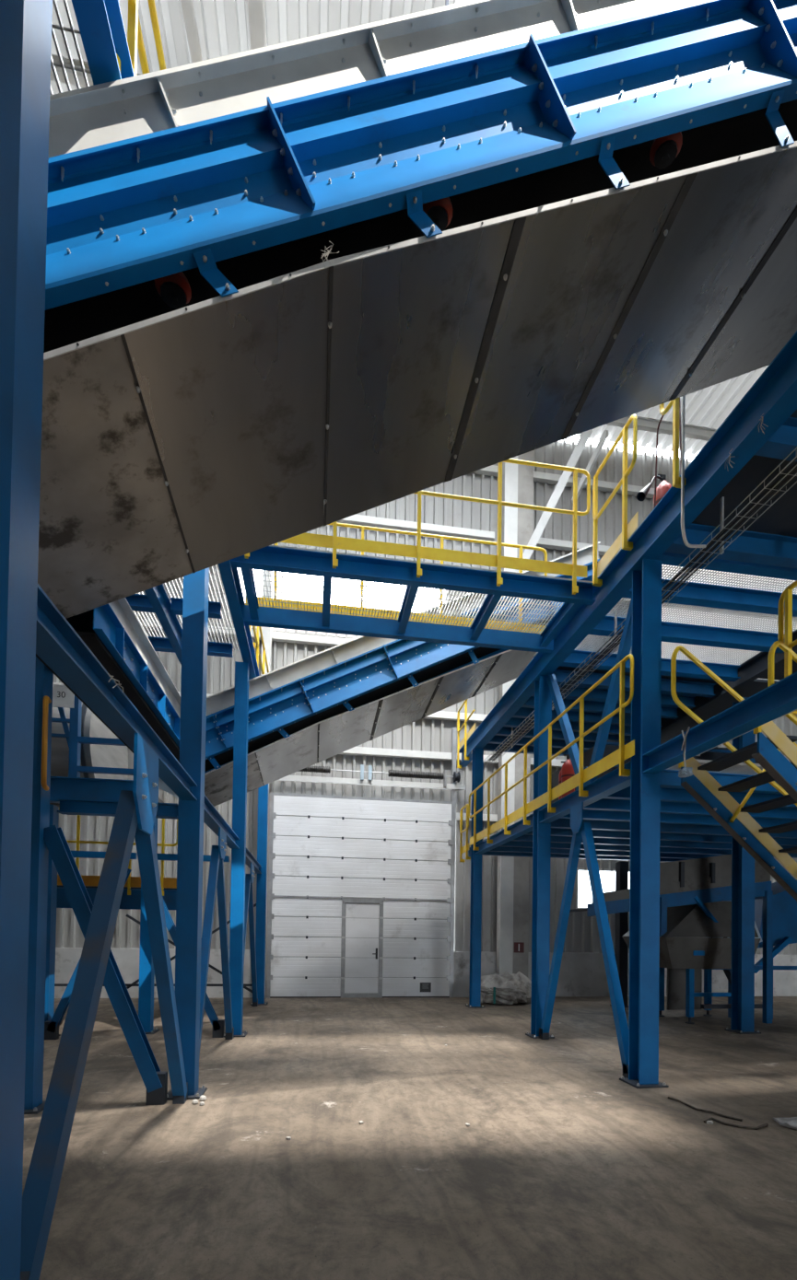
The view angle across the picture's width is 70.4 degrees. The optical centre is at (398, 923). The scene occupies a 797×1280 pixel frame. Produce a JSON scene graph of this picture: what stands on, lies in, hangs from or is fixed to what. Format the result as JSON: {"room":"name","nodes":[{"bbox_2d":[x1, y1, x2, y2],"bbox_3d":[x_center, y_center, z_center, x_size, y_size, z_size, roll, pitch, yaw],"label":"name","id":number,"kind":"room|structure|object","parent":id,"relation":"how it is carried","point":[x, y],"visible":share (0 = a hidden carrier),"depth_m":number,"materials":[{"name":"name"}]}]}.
{"room":"waste facility","nodes":[
{"label":"waste facility","id":0,"kind":"room"},
{"bbox_2d":[49,0,767,454],"bbox_3d":[2.557,-13.337,4.670,28.000,0.100,20.080,1,-1,-9],"label":"ceiling","id":1,"kind":"structure","parent":0,"point":[223,27],"depth_m":8.43,"materials":[{"name":"metal"}]},
{"bbox_2d":[50,54,140,87],"bbox_3d":[1.784,-13.072,9.768,28.000,0.240,0.120,1,-1,-9],"label":"trim","id":2,"kind":"structure","parent":1,"relation":"attached to","point":[55,58],"depth_m":8.72,"materials":[{"name":"white metal"}]},
{"bbox_2d":[180,0,202,62],"bbox_3d":[-2.992,-12.854,8.387,0.140,0.140,2.105,1,-1,-4],"label":"strut","id":3,"kind":"object","parent":2,"relation":"attached to","point":[187,5],"visible":0.29,"depth_m":8.10,"materials":[{"name":"white metal"}]},
{"bbox_2d":[605,415,716,441],"bbox_3d":[1.173,-13.011,13.822,28.000,0.240,0.120,1,-1,-9],"label":"trim","id":4,"kind":"structure","parent":1,"relation":"attached to","point":[644,424],"depth_m":14.68,"materials":[{"name":"white metal"}]},
{"bbox_2d":[22,996,796,1279],"bbox_3d":[2.270,1.816,4.867,28.000,0.200,21.000,1,-1,-9],"label":"floor","id":5,"kind":"structure","parent":0,"point":[563,1168],"depth_m":4.13,"materials":[{"name":"concrete"}]},
{"bbox_2d":[0,0,52,1279],"bbox_3d":[-1.502,-1.248,2.017,0.350,5.720,0.540,1,-1,-9],"label":"steel column","id":6,"kind":"structure","parent":5,"relation":"on","point":[25,25],"depth_m":2.09,"materials":[{"name":"metal"}]},
{"bbox_2d":[23,656,53,1114],"bbox_3d":[-3.247,-1.221,5.040,0.320,5.720,0.320,1,-1,-9],"label":"steel column","id":7,"kind":"structure","parent":5,"relation":"on","point":[33,1104],"depth_m":4.97,"materials":[{"name":"metal"}]},
{"bbox_2d":[40,695,51,791],"bbox_3d":[-3.094,-1.591,4.957,0.044,0.824,0.124,1,-1,-20],"label":"grab rail","id":8,"kind":"object","parent":7,"relation":"attached to","point":[46,699],"visible":1,"depth_m":4.91,"materials":[{"name":"metal"}]},
{"bbox_2d":[35,597,180,798],"bbox_3d":[-2.986,-2.358,6.472,0.735,0.950,4.180,1,-1,-9],"label":"conveyor","id":9,"kind":"object","parent":7,"relation":"attached to","point":[112,632],"visible":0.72,"depth_m":5.43,"materials":[{"name":"metal"}]},
{"bbox_2d":[44,804,60,1035],"bbox_3d":[-5.149,-0.034,8.266,0.320,3.400,0.320,1,-1,-9],"label":"steel column","id":10,"kind":"structure","parent":5,"relation":"on","point":[53,814],"depth_m":8.22,"materials":[{"name":"metal"}]},
{"bbox_2d":[49,776,133,802],"bbox_3d":[-5.335,-1.977,8.277,2.850,0.360,0.160,1,-1,-9],"label":"steel beam","id":11,"kind":"structure","parent":10,"relation":"on","point":[61,786],"depth_m":8.38,"materials":[{"name":"metal"}]},
{"bbox_2d":[70,850,136,859],"bbox_3d":[-4.488,-1.022,8.390,1.110,0.090,0.080,1,-1,-9],"label":"steel beam","id":12,"kind":"structure","parent":10,"relation":"attached to","point":[75,854],"depth_m":8.34,"materials":[{"name":"metal"}]},
{"bbox_2d":[44,868,131,1039],"bbox_3d":[-4.508,0.415,8.214,1.106,2.519,0.100,1,-1,-9],"label":"diagonal brace","id":13,"kind":"object","parent":5,"relation":"on","point":[51,1027],"visible":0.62,"depth_m":8.11,"materials":[{"name":"blue paint"}]},
{"bbox_2d":[20,733,187,1279],"bbox_3d":[-1.772,0.215,3.841,0.152,2.850,3.070,1,-1,-9],"label":"a-brace","id":14,"kind":"object","parent":5,"relation":"on","point":[136,810],"visible":1,"depth_m":3.17,"materials":[{"name":"blue paint"}]},
{"bbox_2d":[43,825,167,1105],"bbox_3d":[-2.674,0.387,5.154,1.100,2.524,0.130,1,-1,-9],"label":"diagonal brace","id":15,"kind":"object","parent":5,"relation":"on","point":[155,1080],"visible":0.82,"depth_m":5.11,"materials":[{"name":"blue paint"}]},
{"bbox_2d":[56,874,176,910],"bbox_3d":[-5.555,0.435,10.306,3.300,2.520,1.150,1,-1,-9],"label":"platform","id":16,"kind":"object","parent":5,"relation":"on","point":[133,901],"visible":0.04,"depth_m":9.93,"materials":[{"name":"blue paint"}]},
{"bbox_2d":[58,807,177,895],"bbox_3d":[-5.388,-1.252,9.791,3.021,1.481,0.051,1,-1,-9],"label":"handrail","id":17,"kind":"object","parent":16,"relation":"attached to","point":[78,842],"visible":0.33,"depth_m":9.87,"materials":[{"name":"metal"}]},
{"bbox_2d":[138,795,159,1034],"bbox_3d":[-3.889,-1.166,8.827,0.320,5.720,0.320,1,-1,-9],"label":"steel column","id":18,"kind":"structure","parent":5,"relation":"on","point":[146,973],"depth_m":8.71,"materials":[{"name":"metal"}]},
{"bbox_2d":[49,695,163,807],"bbox_3d":[-5.757,-3.069,9.691,3.800,1.980,2.390,1,-1,-9],"label":"drum","id":19,"kind":"object","parent":18,"relation":"attached to","point":[82,746],"visible":0.35,"depth_m":9.05,"materials":[{"name":"metal"}]},
{"bbox_2d":[52,684,74,708],"bbox_3d":[-5.097,-3.458,8.576,0.320,0.340,0.023,1,-1,-9],"label":"number plate","id":20,"kind":"object","parent":19,"relation":"attached to","point":[63,696],"visible":0.99,"depth_m":8.57,"materials":[{"name":"white plastic"}]},
{"bbox_2d":[166,567,209,1100],"bbox_3d":[-2.028,-1.195,5.538,0.340,5.720,0.340,1,-1,-9],"label":"steel column","id":21,"kind":"structure","parent":5,"relation":"on","point":[188,946],"depth_m":5.44,"materials":[{"name":"metal"}]},
{"bbox_2d":[35,583,197,800],"bbox_3d":[-1.769,-1.286,3.831,0.140,0.150,3.245,1,-1,-9],"label":"steel beam","id":22,"kind":"structure","parent":21,"relation":"attached to","point":[58,645],"depth_m":3.04,"materials":[{"name":"metal"}]},
{"bbox_2d":[57,797,178,819],"bbox_3d":[-2.661,-1.097,5.400,1.070,0.130,0.120,1,-1,-9],"label":"steel beam","id":23,"kind":"structure","parent":21,"relation":"attached to","point":[67,806],"depth_m":5.36,"materials":[{"name":"metal"}]},
{"bbox_2d":[203,794,239,849],"bbox_3d":[-2.265,-1.237,7.116,0.140,0.150,2.970,1,-1,-9],"label":"steel beam","id":24,"kind":"structure","parent":21,"relation":"attached to","point":[212,818],"depth_m":6.89,"materials":[{"name":"metal"}]},
{"bbox_2d":[162,900,224,1037],"bbox_3d":[-3.190,0.487,8.412,1.185,2.421,0.100,1,-1,-9],"label":"diagonal brace","id":25,"kind":"object","parent":5,"relation":"on","point":[218,1025],"visible":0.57,"depth_m":8.41,"materials":[{"name":"blue paint"}]},
{"bbox_2d":[198,826,233,1056],"bbox_3d":[-2.263,0.263,7.079,0.142,2.850,2.780,1,-1,-9],"label":"a-brace","id":26,"kind":"object","parent":5,"relation":"on","point":[215,883],"visible":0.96,"depth_m":6.92,"materials":[{"name":"blue paint"}]},
{"bbox_2d":[223,661,249,1037],"bbox_3d":[-2.458,-1.148,8.693,0.330,5.720,0.330,1,-1,-9],"label":"steel column","id":27,"kind":"structure","parent":5,"relation":"on","point":[241,669],"depth_m":8.61,"materials":[{"name":"metal"}]},
{"bbox_2d":[71,0,259,679],"bbox_3d":[-2.091,-4.178,7.231,0.140,0.300,10.800,1,-1,-9],"label":"steel beam","id":28,"kind":"structure","parent":27,"relation":"on","point":[99,22],"depth_m":2.73,"materials":[{"name":"metal"}]},
{"bbox_2d":[49,0,240,651],"bbox_3d":[-3.898,-4.397,5.090,4.068,0.028,7.112,1,-1,-9],"label":"floor grating","id":29,"kind":"structure","parent":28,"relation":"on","point":[61,27],"depth_m":2.99,"materials":[{"name":"metal"}]},
{"bbox_2d":[125,593,154,612],"bbox_3d":[-4.713,-4.275,7.292,3.110,0.160,0.120,1,-1,-9],"label":"steel beam","id":30,"kind":"structure","parent":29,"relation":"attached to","point":[138,602],"depth_m":7.47,"materials":[{"name":"metal"}]},
{"bbox_2d":[144,583,182,664],"bbox_3d":[-2.992,-4.159,6.766,0.120,0.300,4.650,1,-1,-9],"label":"steel beam","id":31,"kind":"structure","parent":30,"relation":"attached to","point":[157,597],"depth_m":7.55,"materials":[{"name":"metal"}]},
{"bbox_2d":[147,636,174,652],"bbox_3d":[-4.877,-4.259,8.380,3.110,0.160,0.120,1,-1,-9],"label":"steel beam","id":32,"kind":"structure","parent":31,"relation":"on","point":[159,644],"depth_m":8.56,"materials":[{"name":"metal"}]},
{"bbox_2d":[169,597,221,618],"bbox_3d":[-2.720,-4.241,7.592,0.640,0.160,0.120,1,-1,-9],"label":"steel beam","id":33,"kind":"structure","parent":31,"relation":"on","point":[214,607],"depth_m":7.58,"materials":[{"name":"metal"}]},
{"bbox_2d":[207,641,232,657],"bbox_3d":[-2.885,-4.225,8.680,0.640,0.160,0.120,1,-1,-9],"label":"steel beam","id":34,"kind":"structure","parent":31,"relation":"attached to","point":[214,648],"depth_m":8.69,"materials":[{"name":"metal"}]},
{"bbox_2d":[120,0,268,674],"bbox_3d":[-2.105,-4.927,7.644,0.111,1.191,10.042,1,-1,-9],"label":"handrail","id":35,"kind":"object","parent":28,"relation":"on","point":[134,40],"visible":0.09,"depth_m":3.28,"materials":[{"name":"metal"}]},
{"bbox_2d":[204,541,600,806],"bbox_3d":[-0.162,-4.469,10.291,7.204,4.681,1.950,1,-1,-9],"label":"conveyor","id":36,"kind":"object","parent":28,"relation":"hanging from","point":[315,708],"visible":0.71,"depth_m":9.56,"materials":[{"name":"blue metal"}]},
{"bbox_2d":[229,546,595,653],"bbox_3d":[0.136,-4.173,7.390,4.510,0.220,1.350,1,-1,-9],"label":"frame","id":37,"kind":"object","parent":28,"relation":"attached to","point":[269,558],"visible":0.87,"depth_m":7.08,"materials":[{"name":"blue paint"}]},
{"bbox_2d":[244,522,546,633],"bbox_3d":[0.057,-4.868,8.097,4.361,1.551,0.051,1,-1,-9],"label":"handrail","id":38,"kind":"object","parent":37,"relation":"attached to","point":[441,537],"visible":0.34,"depth_m":8.08,"materials":[{"name":"metal"}]},
{"bbox_2d":[236,545,592,633],"bbox_3d":[0.131,-4.299,7.401,4.488,0.028,1.342,1,-1,-9],"label":"floor grating","id":39,"kind":"structure","parent":37,"relation":"on","point":[240,572],"depth_m":7.55,"materials":[{"name":"metal"}]},
{"bbox_2d":[244,458,590,594],"bbox_3d":[0.247,-4.899,6.704,4.321,1.571,0.060,1,-1,-9],"label":"handrail","id":40,"kind":"object","parent":37,"relation":"attached to","point":[417,552],"visible":0.7,"depth_m":6.82,"materials":[{"name":"metal"}]},
{"bbox_2d":[37,0,796,618],"bbox_3d":[0.793,-4.603,3.964,7.204,4.681,1.950,1,-1,-9],"label":"conveyor","id":41,"kind":"object","parent":28,"relation":"hanging from","point":[548,222],"visible":0.94,"depth_m":3.23,"materials":[{"name":"metal"}]},
{"bbox_2d":[156,853,229,861],"bbox_3d":[-3.173,-1.000,8.588,1.150,0.090,0.080,1,-1,-9],"label":"steel beam","id":42,"kind":"structure","parent":27,"relation":"attached to","point":[160,856],"depth_m":8.52,"materials":[{"name":"metal"}]},
{"bbox_2d":[245,847,261,873],"bbox_3d":[-2.782,-1.186,10.541,0.140,0.150,3.540,1,-1,-9],"label":"steel beam","id":43,"kind":"structure","parent":27,"relation":"attached to","point":[250,857],"depth_m":10.82,"materials":[{"name":"metal"}]},
{"bbox_2d":[243,861,257,1006],"bbox_3d":[-2.783,0.314,10.524,0.142,2.850,3.290,1,-1,-9],"label":"a-brace","id":44,"kind":"object","parent":5,"relation":"on","point":[249,878],"visible":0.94,"depth_m":10.97,"materials":[{"name":"blue paint"}]},
{"bbox_2d":[250,783,267,1005],"bbox_3d":[-3.004,-1.053,12.407,0.340,5.640,0.340,1,-1,-9],"label":"steel column","id":45,"kind":"structure","parent":5,"relation":"on","point":[262,791],"depth_m":12.31,"materials":[{"name":"metal"}]},
{"bbox_2d":[260,544,273,998],"bbox_3d":[-3.184,-5.317,13.546,0.200,14.200,0.380,1,-1,-9],"label":"wall post","id":46,"kind":"object","parent":5,"relation":"on","point":[266,631],"visible":0.07,"depth_m":13.40,"materials":[{"name":"white metal"}]},
{"bbox_2d":[465,747,484,1007],"bbox_3d":[1.724,-1.013,12.503,0.340,5.700,0.340,1,-1,-9],"label":"steel column","id":47,"kind":"structure","parent":5,"relation":"on","point":[477,762],"depth_m":12.41,"materials":[{"name":"metal"}]},
{"bbox_3d":[1.676,-1.617,12.894,0.160,0.200,0.550,1,-1,-9],"label":"steel beam","id":48,"kind":"structure","parent":47,"relation":"attached to","visible":0},
{"bbox_2d":[459,803,470,861],"bbox_3d":[1.558,-2.091,13.086,0.111,1.271,0.692,1,-1,-9],"label":"handrail","id":49,"kind":"object","parent":48,"relation":"attached to","point":[462,849],"visible":0.99,"depth_m":13.09,"materials":[{"name":"metal"}]},
{"bbox_2d":[480,987,526,1004],"bbox_3d":[2.408,1.645,13.073,1.270,0.416,0.854,1,-1,-9],"label":"woven sack","id":50,"kind":"object","parent":5,"relation":"on","point":[498,995],"visible":0.89,"depth_m":12.79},
{"bbox_2d":[480,971,531,998],"bbox_3d":[2.549,1.478,13.461,1.654,0.687,0.891,1,-1,-9],"label":"woven sack","id":51,"kind":"object","parent":50,"relation":"on","point":[519,981],"visible":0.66,"depth_m":13.16,"materials":[{"name":"fabric"}]},
{"bbox_2d":[496,450,533,998],"bbox_3d":[2.995,-5.211,14.530,0.765,14.200,0.275,1,-1,-9],"label":"concrete pillar","id":52,"kind":"structure","parent":5,"relation":"on","point":[512,895],"depth_m":14.38,"materials":[{"name":"white concrete"}]},
{"bbox_2d":[513,429,593,572],"bbox_3d":[3.837,-10.507,14.146,2.091,3.899,0.163,1,-1,14],"label":"strut","id":53,"kind":"object","parent":52,"relation":"attached to","point":[584,436],"visible":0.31,"depth_m":14.07,"materials":[{"name":"white metal"}]},
{"bbox_2d":[570,430,608,502],"bbox_3d":[4.915,-11.735,14.519,0.908,1.548,0.120,0,-1,29],"label":"strut","id":54,"kind":"object","parent":53,"relation":"attached to","point":[605,433],"visible":0.86,"depth_m":14.45,"materials":[{"name":"white metal"}]},
{"bbox_2d":[524,674,554,1038],"bbox_3d":[2.272,-1.065,8.971,0.350,5.700,0.350,1,-1,-9],"label":"steel column","id":55,"kind":"structure","parent":5,"relation":"on","point":[542,698],"depth_m":8.88,"materials":[{"name":"metal"}]},
{"bbox_2d":[475,813,533,854],"bbox_3d":[1.999,-1.649,10.749,0.160,0.200,3.350,1,-1,-9],"label":"steel beam","id":56,"kind":"structure","parent":55,"relation":"attached to","point":[517,830],"depth_m":10.51,"materials":[{"name":"metal"}]},
{"bbox_2d":[468,653,634,850],"bbox_3d":[2.111,-2.290,9.440,0.111,1.321,6.572,1,-1,-9],"label":"handrail","id":57,"kind":"object","parent":56,"relation":"attached to","point":[625,751],"visible":1,"depth_m":7.78,"materials":[{"name":"metal"}]},
{"bbox_2d":[482,769,796,861],"bbox_3d":[5.652,-1.617,10.131,6.860,0.180,6.200,1,-1,-9],"label":"deck","id":58,"kind":"object","parent":56,"relation":"attached to","point":[688,831],"visible":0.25,"depth_m":9.48,"materials":[{"name":"blue paint"}]},
{"bbox_2d":[665,759,763,775],"bbox_3d":[5.971,-1.764,8.032,6.868,0.028,2.562,1,-1,-9],"label":"floor grating","id":59,"kind":"structure","parent":58,"relation":"on","point":[741,768],"depth_m":6.63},
{"bbox_2d":[560,754,574,798],"bbox_3d":[2.571,-2.200,8.562,0.206,0.725,0.201,1,-1,-9],"label":"fire extinguisher","id":60,"kind":"object","parent":59,"relation":"on","point":[566,770],"visible":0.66,"depth_m":8.49,"materials":[{"name":"red metal"}]},
{"bbox_3d":[5.452,-1.709,11.468,6.860,0.035,4.200,1,-1,-9],"label":"deck plate","id":61,"kind":"object","parent":58,"relation":"on","visible":0},
{"bbox_2d":[550,739,757,803],"bbox_3d":[5.109,-2.535,11.858,3.250,1.580,2.750,1,-1,-9],"label":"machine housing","id":62,"kind":"object","parent":61,"relation":"on","point":[611,745],"visible":0.02,"depth_m":10.64,"materials":[{"name":"metal"}]},
{"bbox_2d":[458,330,796,767],"bbox_3d":[2.507,-4.117,7.519,0.200,0.360,12.800,1,-1,-9],"label":"steel beam","id":63,"kind":"structure","parent":55,"relation":"on","point":[773,394],"depth_m":5.60,"materials":[{"name":"metal"}]},
{"bbox_2d":[456,698,475,768],"bbox_3d":[1.584,-4.477,13.050,0.111,1.401,1.441,1,-1,-9],"label":"handrail","id":64,"kind":"object","parent":63,"relation":"attached to","point":[471,731],"visible":0.98,"depth_m":13.05,"materials":[{"name":"metal"}]},
{"bbox_2d":[592,414,638,586],"bbox_3d":[2.557,-4.932,6.644,0.111,1.401,0.952,1,-1,-9],"label":"handrail","id":65,"kind":"object","parent":63,"relation":"attached to","point":[627,529],"visible":0.99,"depth_m":6.50,"materials":[{"name":"metal"}]},
{"bbox_2d":[482,552,796,756],"bbox_3d":[3.919,-4.039,9.754,3.240,0.300,6.800,1,-1,-9],"label":"joist","id":66,"kind":"object","parent":63,"relation":"attached to","point":[736,677],"visible":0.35,"depth_m":8.87,"materials":[{"name":"blue paint"}]},
{"bbox_2d":[573,564,796,665],"bbox_3d":[4.168,-4.234,7.726,3.110,0.012,2.602,1,-1,-9],"label":"floor grating","id":67,"kind":"structure","parent":66,"relation":"on","point":[747,626],"depth_m":7.82,"materials":[{"name":"metal"}]},
{"bbox_2d":[636,473,671,508],"bbox_3d":[2.842,-4.656,6.231,0.467,0.704,0.202,1,-1,-32],"label":"fire extinguisher","id":68,"kind":"object","parent":67,"relation":"on","point":[662,488],"visible":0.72,"depth_m":6.22,"materials":[{"name":"red metal"}]},
{"bbox_2d":[734,679,767,697],"bbox_3d":[6.208,-4.143,9.904,0.422,0.040,0.663,1,-1,-9],"label":"deck plate","id":69,"kind":"object","parent":66,"relation":"on","point":[751,688],"depth_m":9.90,"materials":[{"name":"metal"}]},
{"bbox_2d":[653,397,681,507],"bbox_3d":[2.752,-4.816,5.771,0.018,0.985,0.468,1,-1,-9],"label":"hoop","id":70,"kind":"object","parent":63,"relation":"on","point":[680,433],"visible":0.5,"depth_m":5.93},
{"bbox_2d":[659,397,685,488],"bbox_3d":[2.828,-4.989,4.850,0.111,1.461,1.801,1,-1,-9],"label":"handrail","id":71,"kind":"object","parent":63,"relation":"attached to","point":[676,480],"visible":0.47,"depth_m":5.47,"materials":[{"name":"metal"}]},
{"bbox_2d":[680,395,706,547],"bbox_3d":[2.855,-4.597,5.466,0.337,1.940,0.044,1,-1,-25],"label":"conduit pipe","id":72,"kind":"object","parent":63,"relation":"attached to","point":[683,535],"visible":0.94,"depth_m":5.38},
{"bbox_2d":[663,408,796,568],"bbox_3d":[7.087,-4.047,4.239,7.860,0.400,4.950,1,-1,-9],"label":"deck plate","id":73,"kind":"object","parent":63,"relation":"on","point":[771,540],"visible":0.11,"depth_m":5.86,"materials":[{"name":"metal"}]},
{"bbox_2d":[483,446,796,765],"bbox_3d":[2.832,-3.932,7.412,0.245,0.564,10.704,1,-1,-9],"label":"cable tray","id":74,"kind":"object","parent":73,"relation":"hanging from","point":[732,525],"visible":0.75,"depth_m":5.73,"materials":[{"name":"metal"}]},
{"bbox_2d":[538,802,628,1078],"bbox_3d":[2.429,0.084,7.562,0.142,3.360,2.530,1,-1,-9],"label":"a-brace","id":75,"kind":"object","parent":5,"relation":"on","point":[581,832],"visible":0.97,"depth_m":7.34,"materials":[{"name":"blue paint"}]},
{"bbox_2d":[609,861,628,1007],"bbox_3d":[5.092,0.243,12.902,0.340,3.300,0.340,1,-1,-9],"label":"steel column","id":76,"kind":"structure","parent":5,"relation":"on","point":[621,867],"depth_m":12.81,"materials":[{"name":"metal"}]},
{"bbox_2d":[618,558,668,1088],"bbox_3d":[2.706,-1.106,6.200,0.360,5.700,0.360,1,-1,-9],"label":"steel column","id":77,"kind":"structure","parent":5,"relation":"on","point":[645,627],"depth_m":6.12,"materials":[{"name":"metal"}]},
{"bbox_2d":[538,761,629,823],"bbox_3d":[2.475,-1.696,7.595,0.160,0.200,2.570,1,-1,-9],"label":"steel beam","id":78,"kind":"structure","parent":77,"relation":"attached to","point":[610,783],"depth_m":7.29,"materials":[{"name":"metal"}]},
{"bbox_2d":[546,595,631,790],"bbox_3d":[2.557,-2.862,7.620,0.110,2.115,2.587,1,-1,-9],"label":"v-brace","id":79,"kind":"object","parent":78,"relation":"on","point":[624,645],"visible":0.56,"depth_m":7.23,"materials":[{"name":"blue paint"}]},
{"bbox_2d":[641,671,796,773],"bbox_3d":[3.030,-1.750,3.917,0.160,0.200,4.390,1,-1,-9],"label":"steel beam","id":80,"kind":"structure","parent":77,"relation":"attached to","point":[778,699],"depth_m":4.88,"materials":[{"name":"metal"}]},
{"bbox_2d":[660,716,698,743],"bbox_3d":[5.894,-4.113,11.980,0.419,0.040,1.479,1,-1,-9],"label":"deck plate","id":81,"kind":"object","parent":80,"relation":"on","point":[675,730],"depth_m":11.92,"materials":[{"name":"metal"}]},
{"bbox_2d":[677,726,692,777],"bbox_3d":[2.721,-1.624,5.349,0.111,0.460,0.139,1,-1,-9],"label":"tie","id":82,"kind":"object","parent":80,"relation":"attached to","point":[685,772],"visible":1,"depth_m":5.33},
{"bbox_2d":[695,694,739,721],"bbox_3d":[6.074,-4.130,10.786,0.421,0.040,1.189,1,-1,-9],"label":"deck plate","id":83,"kind":"object","parent":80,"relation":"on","point":[725,703],"depth_m":10.75,"materials":[{"name":"metal"}]},
{"bbox_2d":[695,709,796,756],"bbox_3d":[3.364,-1.870,3.999,0.468,0.028,4.262,1,-1,-9],"label":"floor grating","id":84,"kind":"structure","parent":80,"relation":"on","point":[795,709],"depth_m":5.54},
{"bbox_2d":[777,580,796,715],"bbox_3d":[3.724,-2.457,3.583,0.111,1.141,3.141,1,-1,-9],"label":"handrail","id":85,"kind":"object","parent":84,"relation":"on","point":[785,602],"visible":0.68,"depth_m":5.02,"materials":[{"name":"metal"}]},
{"bbox_2d":[569,849,772,1023],"bbox_3d":[5.175,0.211,10.943,3.700,3.300,1.100,1,-1,-9],"label":"conveyor","id":86,"kind":"object","parent":5,"relation":"on","point":[699,881],"visible":0.79,"depth_m":10.57,"materials":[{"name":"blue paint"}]},
{"bbox_2d":[622,901,759,1023],"bbox_3d":[5.641,0.695,11.082,1.920,2.350,1.550,1,-1,-9],"label":"hopper","id":87,"kind":"object","parent":5,"relation":"on","point":[692,942],"visible":0.72,"depth_m":10.48,"materials":[{"name":"grey metal"}]},
{"bbox_2d":[670,640,796,901],"bbox_3d":[4.929,-0.583,5.772,4.014,4.705,1.134,1,-1,-9],"label":"stair","id":88,"kind":"structure","parent":5,"relation":"on","point":[765,751],"depth_m":6.02,"materials":[{"name":"metal"}]},
{"bbox_2d":[723,697,760,1034],"bbox_3d":[5.911,-1.000,9.686,0.380,5.700,0.380,1,-1,-9],"label":"steel column","id":89,"kind":"structure","parent":5,"relation":"on","point":[742,863],"depth_m":9.57,"materials":[{"name":"metal"}]},
{"bbox_2d":[699,879,796,1019],"bbox_3d":[7.258,0.456,11.860,2.900,2.900,1.500,1,-1,-9],"label":"machine","id":90,"kind":"object","parent":5,"relation":"on","point":[784,914],"visible":0.34,"depth_m":11.48,"materials":[{"name":"blue paint"}]},
{"bbox_2d":[772,1117,796,1129],"bbox_3d":[3.649,1.688,4.794,0.763,0.072,0.424,1,-1,-9],"label":"rag","id":91,"kind":"object","parent":5,"relation":"on","point":[790,1122],"visible":1,"depth_m":4.79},
{"bbox_2d":[52,440,796,954],"bbox_3d":[0.940,-6.165,14.598,28.000,13.750,0.155,1,-1,-9],"label":"wall","id":92,"kind":"structure","parent":0,"point":[582,936],"depth_m":14.59,"materials":[{"name":"metal"}]},
{"bbox_2d":[54,947,266,998],"bbox_3d":[-8.104,1.131,13.052,9.900,1.150,0.300,1,-1,-9],"label":"trim","id":93,"kind":"structure","parent":92,"relation":"attached to","point":[66,959],"depth_m":13.18,"materials":[{"name":"concrete"}]},
{"bbox_2d":[247,0,267,49],"bbox_3d":[-2.407,-12.756,10.699,0.200,0.400,6.700,1,-1,-9],"label":"trim","id":94,"kind":"structure","parent":92,"relation":"attached to","point":[256,10],"depth_m":7.93,"materials":[{"name":"white metal"}]},
{"bbox_2d":[52,682,487,722],"bbox_3d":[-5.154,-5.445,13.544,15.660,0.170,0.140,1,-1,-9],"label":"trim","id":95,"kind":"structure","parent":92,"relation":"attached to","point":[440,715],"depth_m":14.47,"materials":[{"name":"white metal"}]},
{"bbox_2d":[237,567,448,639],"bbox_3d":[-1.354,-8.004,14.251,5.320,1.590,0.090,1,-1,-9],"label":"window","id":96,"kind":"structure","parent":92,"relation":"in","point":[306,576],"depth_m":14.25,"materials":[{"name":"white glass"}]},
{"bbox_2d":[265,727,456,998],"bbox_3d":[-0.860,-1.600,14.010,4.620,6.850,0.207,1,-1,-9],"label":"door","id":97,"kind":"structure","parent":92,"relation":"in","point":[360,897],"depth_m":13.95,"materials":[{"name":"metal"}]},
{"bbox_2d":[278,764,465,790],"bbox_3d":[-0.745,-3.670,13.920,4.950,0.450,0.260,1,-1,-9],"label":"shaft","id":98,"kind":"object","parent":97,"relation":"attached to","point":[456,776],"visible":0.79,"depth_m":13.98,"materials":[{"name":"metal"}]},
{"bbox_2d":[337,514,494,541],"bbox_3d":[-5.164,-10.245,13.614,15.500,0.170,0.140,1,-1,-9],"label":"trim","id":99,"kind":"structure","parent":92,"relation":"attached to","point":[354,519],"depth_m":14.42,"materials":[{"name":"white metal"}]},
{"bbox_2d":[338,746,498,763],"bbox_3d":[-5.169,-4.396,13.526,15.660,0.170,0.140,1,-1,-9],"label":"window","id":100,"kind":"structure","parent":92,"relation":"attached to","point":[355,750],"depth_m":14.27,"materials":[{"name":"glass"}]},
{"bbox_2d":[139,618,778,681],"bbox_3d":[0.970,-6.991,14.491,28.000,0.170,0.140,1,-1,-9],"label":"trim","id":101,"kind":"structure","parent":92,"relation":"attached to","point":[277,636],"depth_m":13.90,"materials":[{"name":"white metal"}]},
{"bbox_2d":[470,465,653,498],"bbox_3d":[1.040,-11.890,14.574,28.000,0.170,0.140,1,-1,-9],"label":"trim","id":102,"kind":"structure","parent":92,"relation":"attached to","point":[538,476],"depth_m":15.07,"materials":[{"name":"white metal"}]},
{"bbox_2d":[535,537,621,555],"bbox_3d":[9.073,-10.004,15.758,11.700,0.170,0.140,1,-1,-9],"label":"trim","id":103,"kind":"structure","parent":92,"relation":"attached to","point":[542,542],"depth_m":15.00,"materials":[{"name":"white metal"}]},
{"bbox_2d":[576,867,629,908],"bbox_3d":[5.640,-0.911,15.201,1.870,1.120,0.090,1,-1,-9],"label":"window","id":104,"kind":"structure","parent":92,"relation":"in","point":[584,896],"depth_m":15.14,"materials":[{"name":"white glass"}]},
{"bbox_2d":[453,951,796,997],"bbox_3d":[8.021,1.404,15.481,13.480,1.150,0.300,1,-1,-9],"label":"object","id":105,"kind":"structure","parent":92,"relation":"attached to","point":[580,974],"depth_m":14.87,"materials":[{"name":"concrete"}]},
{"bbox_2d":[661,564,796,664],"bbox_3d":[9.929,-8.638,15.963,7.020,3.220,0.090,1,-1,-9],"label":"window","id":106,"kind":"structure","parent":92,"relation":"in","point":[661,564],"depth_m":15.84,"materials":[{"name":"white glass"}]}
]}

